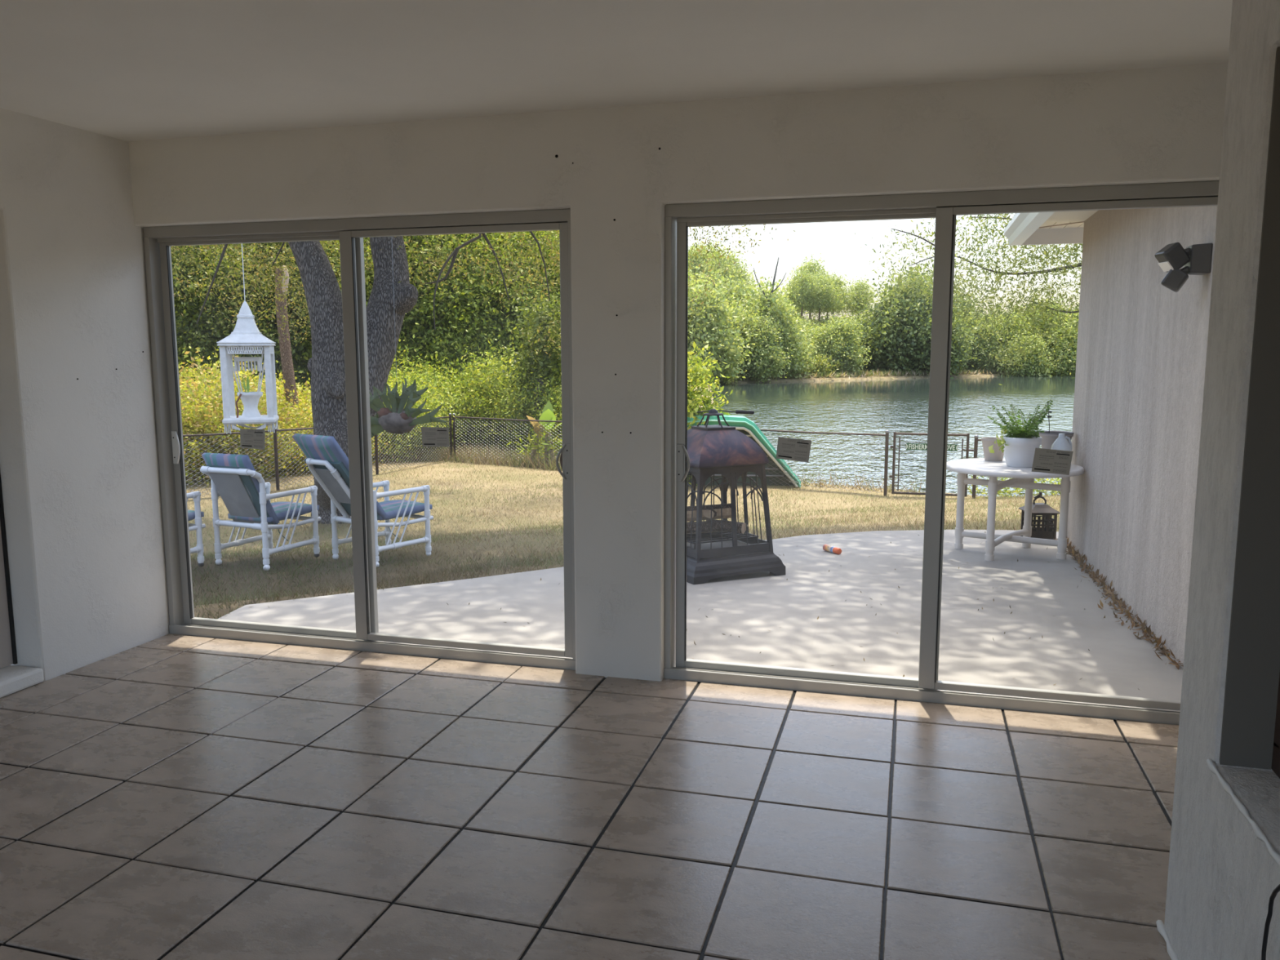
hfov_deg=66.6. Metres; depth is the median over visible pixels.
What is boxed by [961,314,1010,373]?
tree
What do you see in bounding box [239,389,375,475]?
leafy shrub
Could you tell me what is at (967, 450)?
gate
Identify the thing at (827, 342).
tree
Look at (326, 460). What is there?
cushion
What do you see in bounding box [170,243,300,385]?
tree
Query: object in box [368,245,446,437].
fern
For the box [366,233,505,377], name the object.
tree
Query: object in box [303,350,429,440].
leafy shrub
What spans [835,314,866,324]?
tree
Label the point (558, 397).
leafy shrub
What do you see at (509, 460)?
weeds
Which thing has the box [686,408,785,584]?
fire pit
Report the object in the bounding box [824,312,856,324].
tree
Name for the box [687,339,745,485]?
shrub
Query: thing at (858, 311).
tree
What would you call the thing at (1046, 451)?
print
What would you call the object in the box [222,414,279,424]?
tray
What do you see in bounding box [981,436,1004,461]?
pot
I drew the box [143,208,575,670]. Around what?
door
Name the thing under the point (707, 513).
log
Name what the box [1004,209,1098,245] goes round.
trim
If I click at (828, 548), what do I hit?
spray can
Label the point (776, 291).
tree
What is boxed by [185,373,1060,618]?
ground
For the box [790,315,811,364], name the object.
tree
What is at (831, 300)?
tree
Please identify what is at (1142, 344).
wall
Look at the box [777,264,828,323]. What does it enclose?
tree
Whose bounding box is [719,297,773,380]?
tree
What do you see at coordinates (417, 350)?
leafy shrub
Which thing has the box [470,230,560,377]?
tree
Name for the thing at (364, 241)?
tree
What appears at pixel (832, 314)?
tree
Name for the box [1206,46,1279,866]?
window
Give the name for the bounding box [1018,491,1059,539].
lantern
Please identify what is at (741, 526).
log
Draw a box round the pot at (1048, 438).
[1039,431,1074,448]
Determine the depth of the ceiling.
3.25 m
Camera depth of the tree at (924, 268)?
113.98 m
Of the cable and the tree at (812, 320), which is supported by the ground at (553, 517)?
the tree at (812, 320)
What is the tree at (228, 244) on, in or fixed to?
on the ground at (553, 517)
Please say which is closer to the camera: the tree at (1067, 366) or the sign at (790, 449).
the sign at (790, 449)
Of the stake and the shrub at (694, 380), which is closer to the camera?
the stake
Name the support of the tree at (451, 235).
on the ground at (553, 517)
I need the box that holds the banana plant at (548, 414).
[506,400,562,467]
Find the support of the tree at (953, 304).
on the ground at (553, 517)
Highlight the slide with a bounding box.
[687,414,800,488]
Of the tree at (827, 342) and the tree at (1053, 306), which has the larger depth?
the tree at (1053, 306)
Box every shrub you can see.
[177,346,278,399]
[178,346,311,474]
[179,370,257,486]
[180,371,306,484]
[183,349,312,468]
[183,376,311,484]
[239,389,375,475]
[278,394,394,470]
[296,377,403,436]
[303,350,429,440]
[309,362,461,462]
[382,346,485,458]
[387,328,475,446]
[395,325,485,442]
[417,342,529,451]
[429,318,559,446]
[431,331,559,452]
[484,274,561,453]
[486,373,561,452]
[489,354,562,456]
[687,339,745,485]
[967,475,1061,498]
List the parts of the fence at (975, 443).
post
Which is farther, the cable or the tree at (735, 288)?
the tree at (735, 288)
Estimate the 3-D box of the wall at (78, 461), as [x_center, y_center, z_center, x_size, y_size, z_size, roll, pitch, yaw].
[-3.399,0.003,2.219,0.462,2.595,5.650,2,8,15]
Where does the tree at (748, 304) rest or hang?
on the ground at (553, 517)
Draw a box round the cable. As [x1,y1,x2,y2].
[1261,884,1279,959]
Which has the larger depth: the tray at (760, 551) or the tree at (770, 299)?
the tree at (770, 299)
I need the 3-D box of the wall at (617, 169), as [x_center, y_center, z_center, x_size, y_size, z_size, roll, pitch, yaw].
[-0.055,-0.275,4.250,5.500,2.595,0.202,2,8,15]
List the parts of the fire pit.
rail, rail, corner post, rail, corner post, rail, rail, rail, corner post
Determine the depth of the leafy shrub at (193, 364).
21.99 m
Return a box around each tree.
[170,224,795,524]
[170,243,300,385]
[171,244,310,392]
[172,244,244,319]
[179,237,441,381]
[196,242,311,380]
[213,239,417,401]
[288,237,426,372]
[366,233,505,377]
[369,232,527,376]
[399,231,552,395]
[431,231,559,378]
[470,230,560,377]
[687,270,757,386]
[688,257,722,302]
[692,284,754,378]
[703,266,766,311]
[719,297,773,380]
[729,306,795,382]
[730,279,818,373]
[736,304,774,379]
[743,257,795,379]
[744,297,819,378]
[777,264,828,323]
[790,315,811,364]
[791,311,817,332]
[797,268,848,322]
[800,321,822,350]
[804,313,830,325]
[806,320,851,371]
[808,316,834,328]
[810,311,871,376]
[821,314,853,324]
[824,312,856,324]
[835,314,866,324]
[849,213,1082,385]
[849,308,868,328]
[853,262,979,377]
[853,291,930,371]
[878,259,933,302]
[908,271,979,375]
[952,282,994,369]
[955,306,995,370]
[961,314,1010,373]
[977,302,1011,321]
[984,307,1047,371]
[993,328,1058,376]
[997,303,1029,327]
[1015,294,1075,368]
[1040,314,1078,376]
[1048,295,1073,319]
[1050,309,1079,375]
[1067,302,1079,319]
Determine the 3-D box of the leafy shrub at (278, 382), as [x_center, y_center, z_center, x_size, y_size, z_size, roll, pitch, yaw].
[-8.544,-1.374,22.575,5.115,3.300,3.823,4,9,30]
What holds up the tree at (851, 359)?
on the ground at (553, 517)
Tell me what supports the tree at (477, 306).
on the ground at (553, 517)
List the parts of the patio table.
leg, leg, leg, leg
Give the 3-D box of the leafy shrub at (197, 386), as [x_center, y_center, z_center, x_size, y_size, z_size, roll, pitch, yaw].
[-8.907,-1.204,20.895,3.823,3.300,5.115,-2,8,-11]
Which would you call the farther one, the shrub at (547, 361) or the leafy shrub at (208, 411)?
the shrub at (547, 361)
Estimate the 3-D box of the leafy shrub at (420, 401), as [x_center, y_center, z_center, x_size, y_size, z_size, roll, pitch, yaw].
[-6.198,-1.398,23.471,3.732,2.846,2.828,-1,8,-10]
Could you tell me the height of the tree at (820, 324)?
6.671 m
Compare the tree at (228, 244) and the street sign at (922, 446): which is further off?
the tree at (228, 244)
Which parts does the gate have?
gate rail, gate rail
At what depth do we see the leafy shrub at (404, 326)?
27.67 m
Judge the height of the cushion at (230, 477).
0.657 m
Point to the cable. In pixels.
(1277, 890)
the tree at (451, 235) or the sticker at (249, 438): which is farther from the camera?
the tree at (451, 235)
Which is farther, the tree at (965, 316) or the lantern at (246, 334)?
the tree at (965, 316)
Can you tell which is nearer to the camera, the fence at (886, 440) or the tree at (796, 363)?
the fence at (886, 440)
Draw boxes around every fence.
[182,413,452,496]
[452,413,888,496]
[972,435,1062,498]
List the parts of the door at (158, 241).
handle, rail, rail, rail, rail, handle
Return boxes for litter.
[190,501,1128,684]
[1054,537,1183,670]
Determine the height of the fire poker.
0.033 m
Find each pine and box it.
[688,240,727,288]
[689,235,728,270]
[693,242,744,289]
[715,244,759,292]
[781,280,816,317]
[784,253,843,321]
[791,302,804,319]
[806,292,848,319]
[817,269,859,323]
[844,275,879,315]
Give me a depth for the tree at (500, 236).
28.64 m
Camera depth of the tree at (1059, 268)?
19.81 m
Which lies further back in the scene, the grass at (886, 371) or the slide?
the grass at (886, 371)
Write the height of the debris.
2.109 m
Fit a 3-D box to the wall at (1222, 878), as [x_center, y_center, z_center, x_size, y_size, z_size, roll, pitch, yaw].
[0.850,0.253,0.271,0.220,2.595,4.155,2,8,15]
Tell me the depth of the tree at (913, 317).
101.16 m
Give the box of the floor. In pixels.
[0,633,1178,959]
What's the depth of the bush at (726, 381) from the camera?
84.28 m
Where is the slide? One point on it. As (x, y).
(742, 424)
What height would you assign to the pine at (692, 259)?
14.408 m
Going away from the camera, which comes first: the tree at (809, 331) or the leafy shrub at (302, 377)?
the leafy shrub at (302, 377)
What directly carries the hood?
attached to the fire pit
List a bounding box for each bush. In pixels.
[707,361,742,384]
[731,367,747,383]
[801,353,839,377]
[813,351,846,377]
[825,358,848,373]
[974,364,995,373]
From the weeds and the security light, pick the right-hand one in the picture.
the security light
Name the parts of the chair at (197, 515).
armrest, rail, seat rail, leg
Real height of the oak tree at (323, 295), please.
10.640 m
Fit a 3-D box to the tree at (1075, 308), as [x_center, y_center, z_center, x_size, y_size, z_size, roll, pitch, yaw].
[53.559,-16.338,114.778,10.024,11.798,13.724,3,8,25]
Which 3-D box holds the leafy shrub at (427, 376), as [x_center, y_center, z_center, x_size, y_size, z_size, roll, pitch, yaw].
[-5.757,-1.783,25.303,3.359,3.380,4.431,2,8,17]
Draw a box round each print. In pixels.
[425,428,446,439]
[782,440,806,460]
[1035,450,1068,472]
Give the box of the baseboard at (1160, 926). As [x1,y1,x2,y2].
[1155,920,1178,959]
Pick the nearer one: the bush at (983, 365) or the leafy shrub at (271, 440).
the leafy shrub at (271, 440)
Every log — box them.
[686,503,731,521]
[686,520,731,533]
[702,509,716,518]
[706,519,747,533]
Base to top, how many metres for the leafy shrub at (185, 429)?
2.640 m
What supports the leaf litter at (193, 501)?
on the ground at (553, 517)
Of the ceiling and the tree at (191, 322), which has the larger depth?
the tree at (191, 322)
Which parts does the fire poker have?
rod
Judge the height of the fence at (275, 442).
1.550 m
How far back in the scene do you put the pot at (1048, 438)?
8.13 m
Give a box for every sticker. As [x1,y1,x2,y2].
[240,428,264,449]
[421,426,449,446]
[1031,448,1072,475]
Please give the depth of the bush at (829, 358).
95.96 m
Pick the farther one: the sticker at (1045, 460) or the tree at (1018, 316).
the tree at (1018, 316)
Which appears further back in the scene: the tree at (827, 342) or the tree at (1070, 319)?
the tree at (1070, 319)
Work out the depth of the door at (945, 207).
3.94 m
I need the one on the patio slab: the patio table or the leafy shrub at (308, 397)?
the patio table
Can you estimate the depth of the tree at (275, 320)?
25.84 m
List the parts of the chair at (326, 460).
frame, leg, rail, rail, leg, armrest, leg, armrest, rail, seat rail, rail, leg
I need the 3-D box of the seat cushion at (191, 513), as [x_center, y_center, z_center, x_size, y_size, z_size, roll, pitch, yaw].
[-4.269,0.341,8.569,0.500,0.123,0.620,3,8,24]
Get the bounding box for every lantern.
[216,243,279,433]
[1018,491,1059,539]
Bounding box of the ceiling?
[0,0,1232,141]
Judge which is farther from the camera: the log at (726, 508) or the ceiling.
the log at (726, 508)
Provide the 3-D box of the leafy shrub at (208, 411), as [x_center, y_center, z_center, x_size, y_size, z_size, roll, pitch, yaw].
[-8.681,-0.778,18.945,4.092,2.640,3.059,1,8,5]
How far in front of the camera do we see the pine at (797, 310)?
116.23 m
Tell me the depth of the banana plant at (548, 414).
21.90 m
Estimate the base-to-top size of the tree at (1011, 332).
8.383 m
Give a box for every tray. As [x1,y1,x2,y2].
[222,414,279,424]
[686,537,765,559]
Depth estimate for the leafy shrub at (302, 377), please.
23.55 m
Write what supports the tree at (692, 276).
on the ground at (553, 517)
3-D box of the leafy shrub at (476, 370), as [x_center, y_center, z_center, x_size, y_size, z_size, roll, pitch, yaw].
[-3.668,-2.160,26.902,3.889,3.914,5.131,4,9,30]
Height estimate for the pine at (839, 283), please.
12.102 m
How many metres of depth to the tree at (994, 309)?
116.00 m
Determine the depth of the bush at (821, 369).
94.47 m
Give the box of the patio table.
[946,457,1084,560]
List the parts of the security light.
arm, arm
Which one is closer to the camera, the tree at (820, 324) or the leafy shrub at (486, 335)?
the leafy shrub at (486, 335)
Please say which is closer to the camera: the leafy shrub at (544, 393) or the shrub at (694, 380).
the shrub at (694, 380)
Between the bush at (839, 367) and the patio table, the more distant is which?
the bush at (839, 367)
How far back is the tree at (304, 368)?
25.55 m
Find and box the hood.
[687,428,768,469]
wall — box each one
[0,107,168,682]
[128,62,1227,681]
[1066,205,1217,668]
[1164,0,1279,959]
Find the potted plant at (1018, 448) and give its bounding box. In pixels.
[986,399,1053,467]
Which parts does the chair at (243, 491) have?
leg, frame, rail, armrest, rail, leg, leg, armrest, rail, seat rail, rail, leg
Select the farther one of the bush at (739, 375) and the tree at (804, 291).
the tree at (804, 291)
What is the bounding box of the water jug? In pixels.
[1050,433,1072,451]
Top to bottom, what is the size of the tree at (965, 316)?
8.460 m
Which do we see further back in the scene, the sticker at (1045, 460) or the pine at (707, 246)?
the pine at (707, 246)
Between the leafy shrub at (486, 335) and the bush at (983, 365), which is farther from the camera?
the bush at (983, 365)
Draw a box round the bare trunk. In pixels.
[275,265,306,466]
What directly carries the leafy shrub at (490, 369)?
on the ground at (553, 517)
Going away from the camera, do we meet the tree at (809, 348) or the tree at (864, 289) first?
the tree at (809, 348)
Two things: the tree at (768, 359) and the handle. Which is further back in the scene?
the tree at (768, 359)
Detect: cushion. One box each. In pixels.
[187,509,204,520]
[201,452,279,524]
[227,502,319,522]
[292,433,387,519]
[377,499,432,519]
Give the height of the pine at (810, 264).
13.975 m
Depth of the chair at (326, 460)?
8.84 m
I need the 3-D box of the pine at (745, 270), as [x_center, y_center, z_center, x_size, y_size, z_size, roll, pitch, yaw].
[10.422,-20.392,114.517,8.144,14.408,6.505,7,10,43]
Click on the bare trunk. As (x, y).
(287, 367)
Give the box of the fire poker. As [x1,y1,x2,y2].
[696,409,754,413]
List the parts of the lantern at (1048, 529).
corner post, corner post, corner post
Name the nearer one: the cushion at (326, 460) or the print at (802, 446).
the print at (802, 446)
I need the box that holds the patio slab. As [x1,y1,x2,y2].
[218,529,1182,701]
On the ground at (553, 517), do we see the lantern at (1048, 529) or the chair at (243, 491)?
the chair at (243, 491)
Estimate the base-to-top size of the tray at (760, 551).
0.006 m
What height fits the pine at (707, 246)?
15.560 m
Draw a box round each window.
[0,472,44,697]
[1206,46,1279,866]
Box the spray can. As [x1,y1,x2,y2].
[822,544,841,554]
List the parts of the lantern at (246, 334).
post, post, basket cord, basket cord, brown stem, hanging cord, canopy cord, canopy cord, canopy cord, canopy cord, canopy cord, canopy cord, basket cord, basket cord, post, post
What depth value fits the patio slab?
5.85 m
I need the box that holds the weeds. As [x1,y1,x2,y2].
[371,440,923,493]
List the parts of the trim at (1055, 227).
soffit panel, soffit panel, soffit panel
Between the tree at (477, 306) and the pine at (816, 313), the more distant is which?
the pine at (816, 313)
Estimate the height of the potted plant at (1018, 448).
0.539 m
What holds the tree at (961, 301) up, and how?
on the ground at (553, 517)
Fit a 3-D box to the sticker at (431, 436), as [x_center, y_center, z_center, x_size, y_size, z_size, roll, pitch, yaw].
[-0.942,-0.197,4.485,0.140,0.091,0.002,2,8,15]
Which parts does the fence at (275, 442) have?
rail, post, rail, post, post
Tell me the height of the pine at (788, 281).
11.238 m
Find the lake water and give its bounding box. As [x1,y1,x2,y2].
[710,375,1075,496]
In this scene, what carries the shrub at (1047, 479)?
on the ground at (553, 517)
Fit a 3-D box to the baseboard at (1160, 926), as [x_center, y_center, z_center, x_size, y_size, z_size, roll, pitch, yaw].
[1.149,1.188,1.892,0.022,0.024,1.171,2,8,15]
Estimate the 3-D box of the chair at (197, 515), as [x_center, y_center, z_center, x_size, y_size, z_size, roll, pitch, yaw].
[-4.316,0.286,8.442,0.651,1.041,0.874,3,8,24]
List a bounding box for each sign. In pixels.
[776,436,811,462]
[906,443,957,451]
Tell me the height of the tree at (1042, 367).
6.806 m
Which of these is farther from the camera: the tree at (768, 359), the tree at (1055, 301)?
the tree at (1055, 301)
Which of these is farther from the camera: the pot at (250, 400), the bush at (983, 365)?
the bush at (983, 365)
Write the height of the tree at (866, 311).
9.832 m
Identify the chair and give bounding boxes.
[186,490,205,567]
[200,452,320,570]
[292,433,433,567]
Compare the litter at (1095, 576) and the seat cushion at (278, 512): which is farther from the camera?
the seat cushion at (278, 512)
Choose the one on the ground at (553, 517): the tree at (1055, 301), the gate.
the tree at (1055, 301)
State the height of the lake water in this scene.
0.001 m
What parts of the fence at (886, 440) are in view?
post, rail, rail, post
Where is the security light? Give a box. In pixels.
[1154,242,1213,292]
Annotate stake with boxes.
[1047,400,1052,432]
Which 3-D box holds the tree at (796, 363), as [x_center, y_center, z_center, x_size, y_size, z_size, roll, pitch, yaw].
[12.655,-12.794,91.308,9.455,8.454,7.249,-3,8,-23]
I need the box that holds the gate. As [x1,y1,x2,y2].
[888,431,973,497]
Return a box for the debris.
[731,368,1008,382]
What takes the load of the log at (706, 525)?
on the fire pit
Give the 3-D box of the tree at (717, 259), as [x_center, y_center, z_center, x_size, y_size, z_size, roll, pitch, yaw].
[8.364,-19.751,110.642,8.144,14.408,6.505,2,8,15]
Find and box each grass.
[737,368,1004,380]
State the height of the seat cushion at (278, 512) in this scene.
0.123 m
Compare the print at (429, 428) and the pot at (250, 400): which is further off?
the pot at (250, 400)
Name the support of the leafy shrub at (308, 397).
on the ground at (553, 517)
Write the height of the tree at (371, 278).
7.563 m
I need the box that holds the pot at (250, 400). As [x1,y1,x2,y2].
[236,391,262,417]
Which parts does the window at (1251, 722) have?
frame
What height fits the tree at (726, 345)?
10.476 m
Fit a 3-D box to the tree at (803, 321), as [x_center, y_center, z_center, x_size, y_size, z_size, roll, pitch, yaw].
[17.195,-14.878,107.261,6.051,7.057,7.893,-2,8,-16]
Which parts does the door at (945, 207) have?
handle, rail, rail, rail, rail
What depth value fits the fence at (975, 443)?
16.43 m
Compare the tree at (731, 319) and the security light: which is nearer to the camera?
the security light
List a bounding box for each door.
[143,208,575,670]
[663,180,1219,724]
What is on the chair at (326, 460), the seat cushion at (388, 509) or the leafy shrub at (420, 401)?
the seat cushion at (388, 509)

